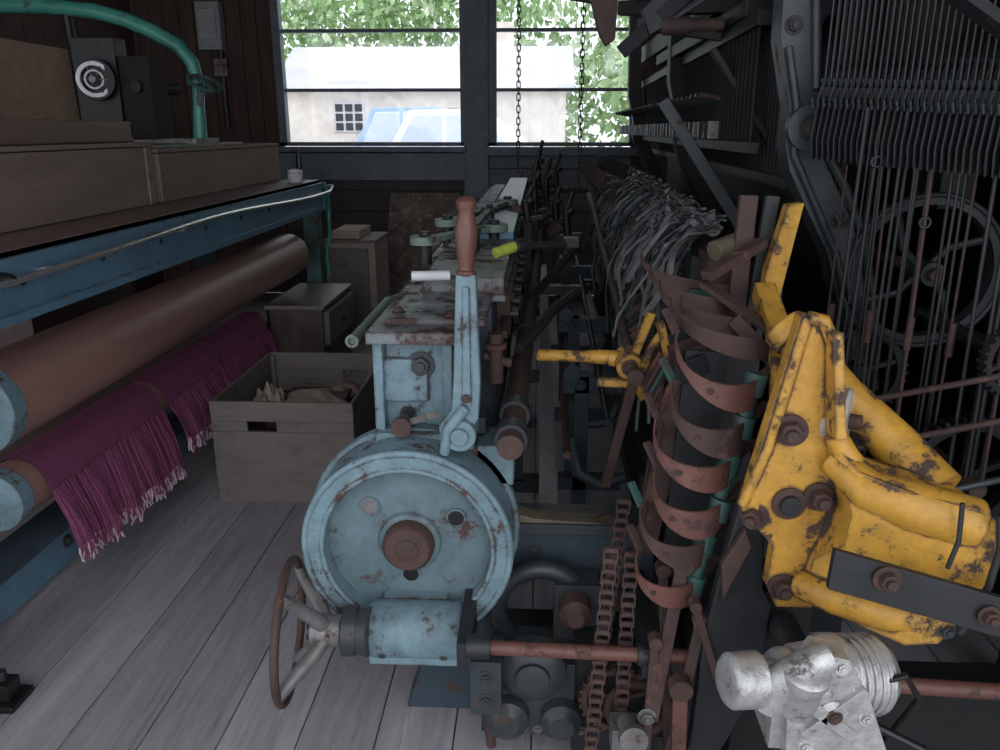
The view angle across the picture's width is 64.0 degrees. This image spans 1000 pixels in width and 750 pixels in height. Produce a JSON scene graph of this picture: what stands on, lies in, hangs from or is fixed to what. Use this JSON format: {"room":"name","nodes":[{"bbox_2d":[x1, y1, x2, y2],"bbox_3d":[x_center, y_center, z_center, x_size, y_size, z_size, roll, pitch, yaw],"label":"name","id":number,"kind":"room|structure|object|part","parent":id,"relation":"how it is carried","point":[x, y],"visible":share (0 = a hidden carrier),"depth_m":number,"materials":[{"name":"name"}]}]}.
{"room":"textile factory","nodes":[
{"label":"textile factory","id":0,"kind":"room"},
{"bbox_2d":[0,0,167,293],"bbox_3d":[-3.414,-1.488,4.689,0.150,3.100,5.700,1,17,3],"label":"wall","id":1,"kind":"structure","parent":0,"point":[41,29],"depth_m":6.20,"materials":[{"name":"brown wood"}]},
{"bbox_2d":[134,0,667,294],"bbox_3d":[-0.238,-2.268,7.233,6.000,3.100,0.120,1,17,3],"label":"wall","id":2,"kind":"structure","parent":0,"point":[251,86],"depth_m":7.25,"materials":[{"name":"black wood"}]},
{"bbox_2d":[194,1,230,129],"bbox_3d":[-2.517,-2.721,7.072,0.230,1.060,0.140,1,17,3],"label":"switch box","id":3,"kind":"object","parent":2,"relation":"attached to","point":[209,15],"visible":1,"depth_m":6.96,"materials":[{"name":"metal"}]},
{"bbox_2d":[269,0,463,145],"bbox_3d":[-1.159,-2.800,7.074,1.680,1.490,0.100,1,17,3],"label":"window","id":4,"kind":"structure","parent":2,"relation":"in","point":[275,5],"depth_m":7.11,"materials":[{"name":"paint"}]},
{"bbox_2d":[278,0,637,198],"bbox_3d":[-0.413,-2.571,7.029,3.280,2.000,0.130,1,17,3],"label":"window frame","id":5,"kind":"structure","parent":2,"relation":"attached to","point":[471,166],"depth_m":7.20,"materials":[{"name":"paint"}]},
{"bbox_2d":[488,0,631,145],"bbox_3d":[0.539,-2.776,6.997,1.280,1.490,0.100,1,17,3],"label":"window","id":6,"kind":"structure","parent":2,"relation":"in","point":[492,4],"depth_m":7.04,"materials":[{"name":"paint"}]},
{"bbox_2d":[0,293,999,749],"bbox_3d":[-0.456,0.596,3.347,6.000,0.100,9.000,1,17,3],"label":"floor","id":7,"kind":"structure","parent":0,"point":[160,640],"depth_m":2.42,"materials":[{"name":"grey wood"}]},
{"bbox_2d":[0,668,33,713],"bbox_3d":[-1.354,0.849,2.181,0.100,0.100,0.100,1,17,3],"label":"bracket","id":8,"kind":"object","parent":7,"relation":"on","point":[13,693],"visible":1,"depth_m":2.17,"materials":[{"name":"metal"}]},
{"bbox_2d":[0,38,134,347],"bbox_3d":[-2.451,-0.713,4.197,0.500,1.905,1.000,1,17,3],"label":"cabinet","id":9,"kind":"object","parent":7,"relation":"on","point":[36,80],"visible":0.23,"depth_m":3.91,"materials":[{"name":"brown wood"}]},
{"bbox_2d":[0,180,332,624],"bbox_3d":[-1.695,-0.134,3.530,0.987,1.188,4.358,1,17,3],"label":"machine","id":10,"kind":"object","parent":7,"relation":"on","point":[85,399],"visible":0.77,"depth_m":2.87,"materials":[{"name":"paint"}]},
{"bbox_2d":[0,142,156,232],"bbox_3d":[-1.839,-0.601,2.578,0.590,0.260,1.916,1,17,3],"label":"wooden box","id":11,"kind":"object","parent":10,"relation":"on","point":[41,184],"visible":0.94,"depth_m":2.87,"materials":[{"name":"brown wood"}]},
{"bbox_2d":[0,119,133,144],"bbox_3d":[-1.889,-0.812,2.673,0.560,0.083,1.600,1,17,3],"label":"wooden tray","id":12,"kind":"object","parent":11,"relation":"on","point":[12,131],"visible":1,"depth_m":2.91,"materials":[{"name":"brown wood"}]},
{"bbox_3d":[-1.223,-0.686,3.520,0.086,0.052,4.008,1,17,2],"label":"guide rail","id":13,"kind":"part","parent":10,"relation":"part of","materials":[{"name":"metal"}]},
{"bbox_2d":[144,142,280,202],"bbox_3d":[-1.750,-1.137,4.352,0.590,0.245,1.706,1,17,3],"label":"wooden box","id":14,"kind":"object","parent":10,"relation":"on","point":[180,171],"visible":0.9,"depth_m":4.07,"materials":[{"name":"brown wood"}]},
{"bbox_2d":[0,0,222,143],"bbox_3d":[-1.962,-1.508,3.967,1.177,0.690,0.427,1,17,3],"label":"machine","id":15,"kind":"object","parent":14,"relation":"on","point":[110,84],"visible":0.98,"depth_m":3.92,"materials":[{"name":"paint"}]},
{"bbox_2d":[287,169,302,182],"bbox_3d":[-1.259,-1.226,4.923,0.096,0.080,0.096,1,17,3],"label":"jar","id":16,"kind":"object","parent":10,"relation":"on","point":[294,175],"visible":1,"depth_m":4.89,"materials":[{"name":"plastic"}]},
{"bbox_2d":[295,148,303,180],"bbox_3d":[-1.280,-1.342,5.098,0.044,0.200,0.044,1,17,3],"label":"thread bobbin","id":17,"kind":"object","parent":10,"relation":"on","point":[299,164],"visible":0.67,"depth_m":5.08,"materials":[{"name":"black plastic"}]},
{"bbox_2d":[209,352,375,502],"bbox_3d":[-0.871,0.212,3.669,0.590,0.445,0.766,1,17,3],"label":"crate","id":18,"kind":"object","parent":7,"relation":"on","point":[277,427],"visible":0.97,"depth_m":3.34,"materials":[{"name":"brown wood"}]},
{"bbox_2d":[264,283,354,352],"bbox_3d":[-1.159,-0.255,5.058,0.395,0.525,0.730,1,17,3],"label":"base cabinet","id":19,"kind":"object","parent":7,"relation":"on","point":[308,317],"visible":0.64,"depth_m":4.72,"materials":[{"name":"brown wood"}]},
{"bbox_2d":[323,225,389,338],"bbox_3d":[-1.077,-0.721,6.110,0.390,0.800,0.530,1,17,3],"label":"box","id":20,"kind":"object","parent":7,"relation":"on","point":[358,255],"visible":0.66,"depth_m":5.84,"materials":[{"name":"brown wood"}]},
{"bbox_2d":[388,193,459,295],"bbox_3d":[-0.703,-1.158,7.246,0.660,0.930,0.448,1,17,3],"label":"board","id":21,"kind":"object","parent":7,"relation":"on","point":[410,214],"visible":0.44,"depth_m":7.26,"materials":[{"name":"brown metal"}]},
{"bbox_2d":[269,0,999,749],"bbox_3d":[0.959,-0.916,3.683,2.552,2.605,5.562,1,17,4],"label":"machine","id":22,"kind":"object","parent":7,"relation":"on","point":[794,333],"visible":1,"depth_m":1.82,"materials":[{"name":"blue paint"}]},
{"bbox_3d":[-0.086,-0.101,1.711,0.092,0.554,0.122,1,17,3],"label":"control lever","id":23,"kind":"part","parent":22,"relation":"part of","materials":[{"name":"blue paint"}]},
{"bbox_3d":[0.247,-0.049,1.946,0.324,0.211,0.190,1,17,3],"label":"yellow handle","id":24,"kind":"part","parent":22,"relation":"part of","materials":[{"name":"paint"}]},
{"bbox_3d":[0.237,0.647,1.809,0.115,0.713,0.214,1,17,3],"label":"drive chain","id":25,"kind":"part","parent":22,"relation":"part of","materials":[{"name":"brown metal"}]},
{"bbox_3d":[0.649,0.623,1.893,1.461,0.700,0.646,1,17,3],"label":"cross frame","id":26,"kind":"part","parent":22,"relation":"part of","materials":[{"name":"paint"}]},
{"bbox_3d":[0.523,-0.186,1.684,0.202,0.354,0.469,5,18,16],"label":"yellow arm","id":27,"kind":"part","parent":22,"relation":"part of","materials":[{"name":"paint"}]},
{"bbox_3d":[0.835,0.605,1.683,0.870,0.857,0.180,1,17,3],"label":"slanted plate","id":28,"kind":"part","parent":22,"relation":"part of","materials":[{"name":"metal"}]},
{"bbox_3d":[-0.424,-2.580,3.063,6.000,0.220,7.920,1,17,3],"label":"ceiling","id":29,"kind":"structure","parent":0,"visible":0},
{"bbox_2d":[516,0,523,175],"bbox_3d":[0.120,-2.105,4.585,0.049,1.870,0.026,1,17,3],"label":"hanging chain","id":30,"kind":"object","parent":29,"relation":"hanging from","point":[518,5],"visible":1,"depth_m":4.71,"materials":[{"name":"black metal"}]},
{"bbox_2d":[577,3,585,193],"bbox_3d":[0.451,-1.944,4.198,0.049,1.951,0.026,1,17,3],"label":"hanging chain","id":31,"kind":"object","parent":29,"relation":"hanging from","point":[583,7],"visible":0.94,"depth_m":4.33,"materials":[{"name":"black metal"}]},
{"label":"outside","id":32,"kind":"structure","parent":0,"visible":0},
{"bbox_3d":[1.857,-9.859,37.565,80.000,0.150,62.300,1,17,3],"label":"ground","id":33,"kind":"structure","parent":32,"visible":0},
{"bbox_2d":[280,0,310,60],"bbox_3d":[-9.709,-10.020,25.442,7.380,7.359,6.534,1,17,3],"label":"tree","id":34,"kind":"object","parent":33,"relation":"on","point":[295,19],"visible":0.02,"depth_m":25.77,"materials":[{"name":"green plant"}]},
{"bbox_2d":[281,0,405,57],"bbox_3d":[-6.496,-11.393,28.166,7.437,8.389,6.366,1,17,3],"label":"tree","id":35,"kind":"object","parent":33,"relation":"on","point":[324,39],"visible":0.21,"depth_m":26.57,"materials":[{"name":"green plant"}]},
{"bbox_2d":[355,106,443,146],"bbox_3d":[-1.880,-4.641,16.944,4.025,1.950,1.800,1,17,3],"label":"car","id":36,"kind":"object","parent":33,"relation":"on","point":[381,124],"visible":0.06,"depth_m":15.95,"materials":[{"name":"blue metal"}]},
{"bbox_2d":[310,0,535,46],"bbox_3d":[-2.690,-11.576,27.837,8.343,8.931,6.984,1,17,3],"label":"tree","id":37,"kind":"object","parent":33,"relation":"on","point":[419,18],"visible":0.32,"depth_m":26.60,"materials":[{"name":"green plant"}]},
{"bbox_2d":[285,22,574,146],"bbox_3d":[-1.745,-7.001,20.978,7.200,4.100,4.589,1,17,3],"label":"stone building","id":38,"kind":"structure","parent":33,"relation":"on","point":[313,116],"depth_m":19.23,"materials":[{"name":"paint"}]},
{"bbox_2d":[390,109,533,146],"bbox_3d":[-0.856,-3.816,14.423,4.025,1.850,1.800,1,17,3],"label":"car","id":39,"kind":"object","parent":33,"relation":"on","point":[429,125],"visible":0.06,"depth_m":13.44,"materials":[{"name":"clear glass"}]},
{"bbox_2d":[440,0,623,146],"bbox_3d":[1.061,-11.402,27.220,6.644,8.961,7.494,13,21,37],"label":"tree","id":40,"kind":"object","parent":33,"relation":"on","point":[536,12],"visible":0.19,"depth_m":26.61,"materials":[{"name":"green plant"}]},
{"bbox_2d":[565,0,628,146],"bbox_3d":[5.191,-10.180,26.498,7.629,7.046,6.730,1,17,3],"label":"tree","id":41,"kind":"object","parent":33,"relation":"on","point":[605,53],"visible":0.12,"depth_m":26.00,"materials":[{"name":"green plant"}]},
{"bbox_2d":[597,18,628,133],"bbox_3d":[4.450,-8.337,19.155,4.282,7.823,4.592,1,17,3],"label":"tree","id":42,"kind":"object","parent":33,"relation":"on","point":[622,71],"visible":0.07,"depth_m":19.30,"materials":[{"name":"green plant"}]}
]}

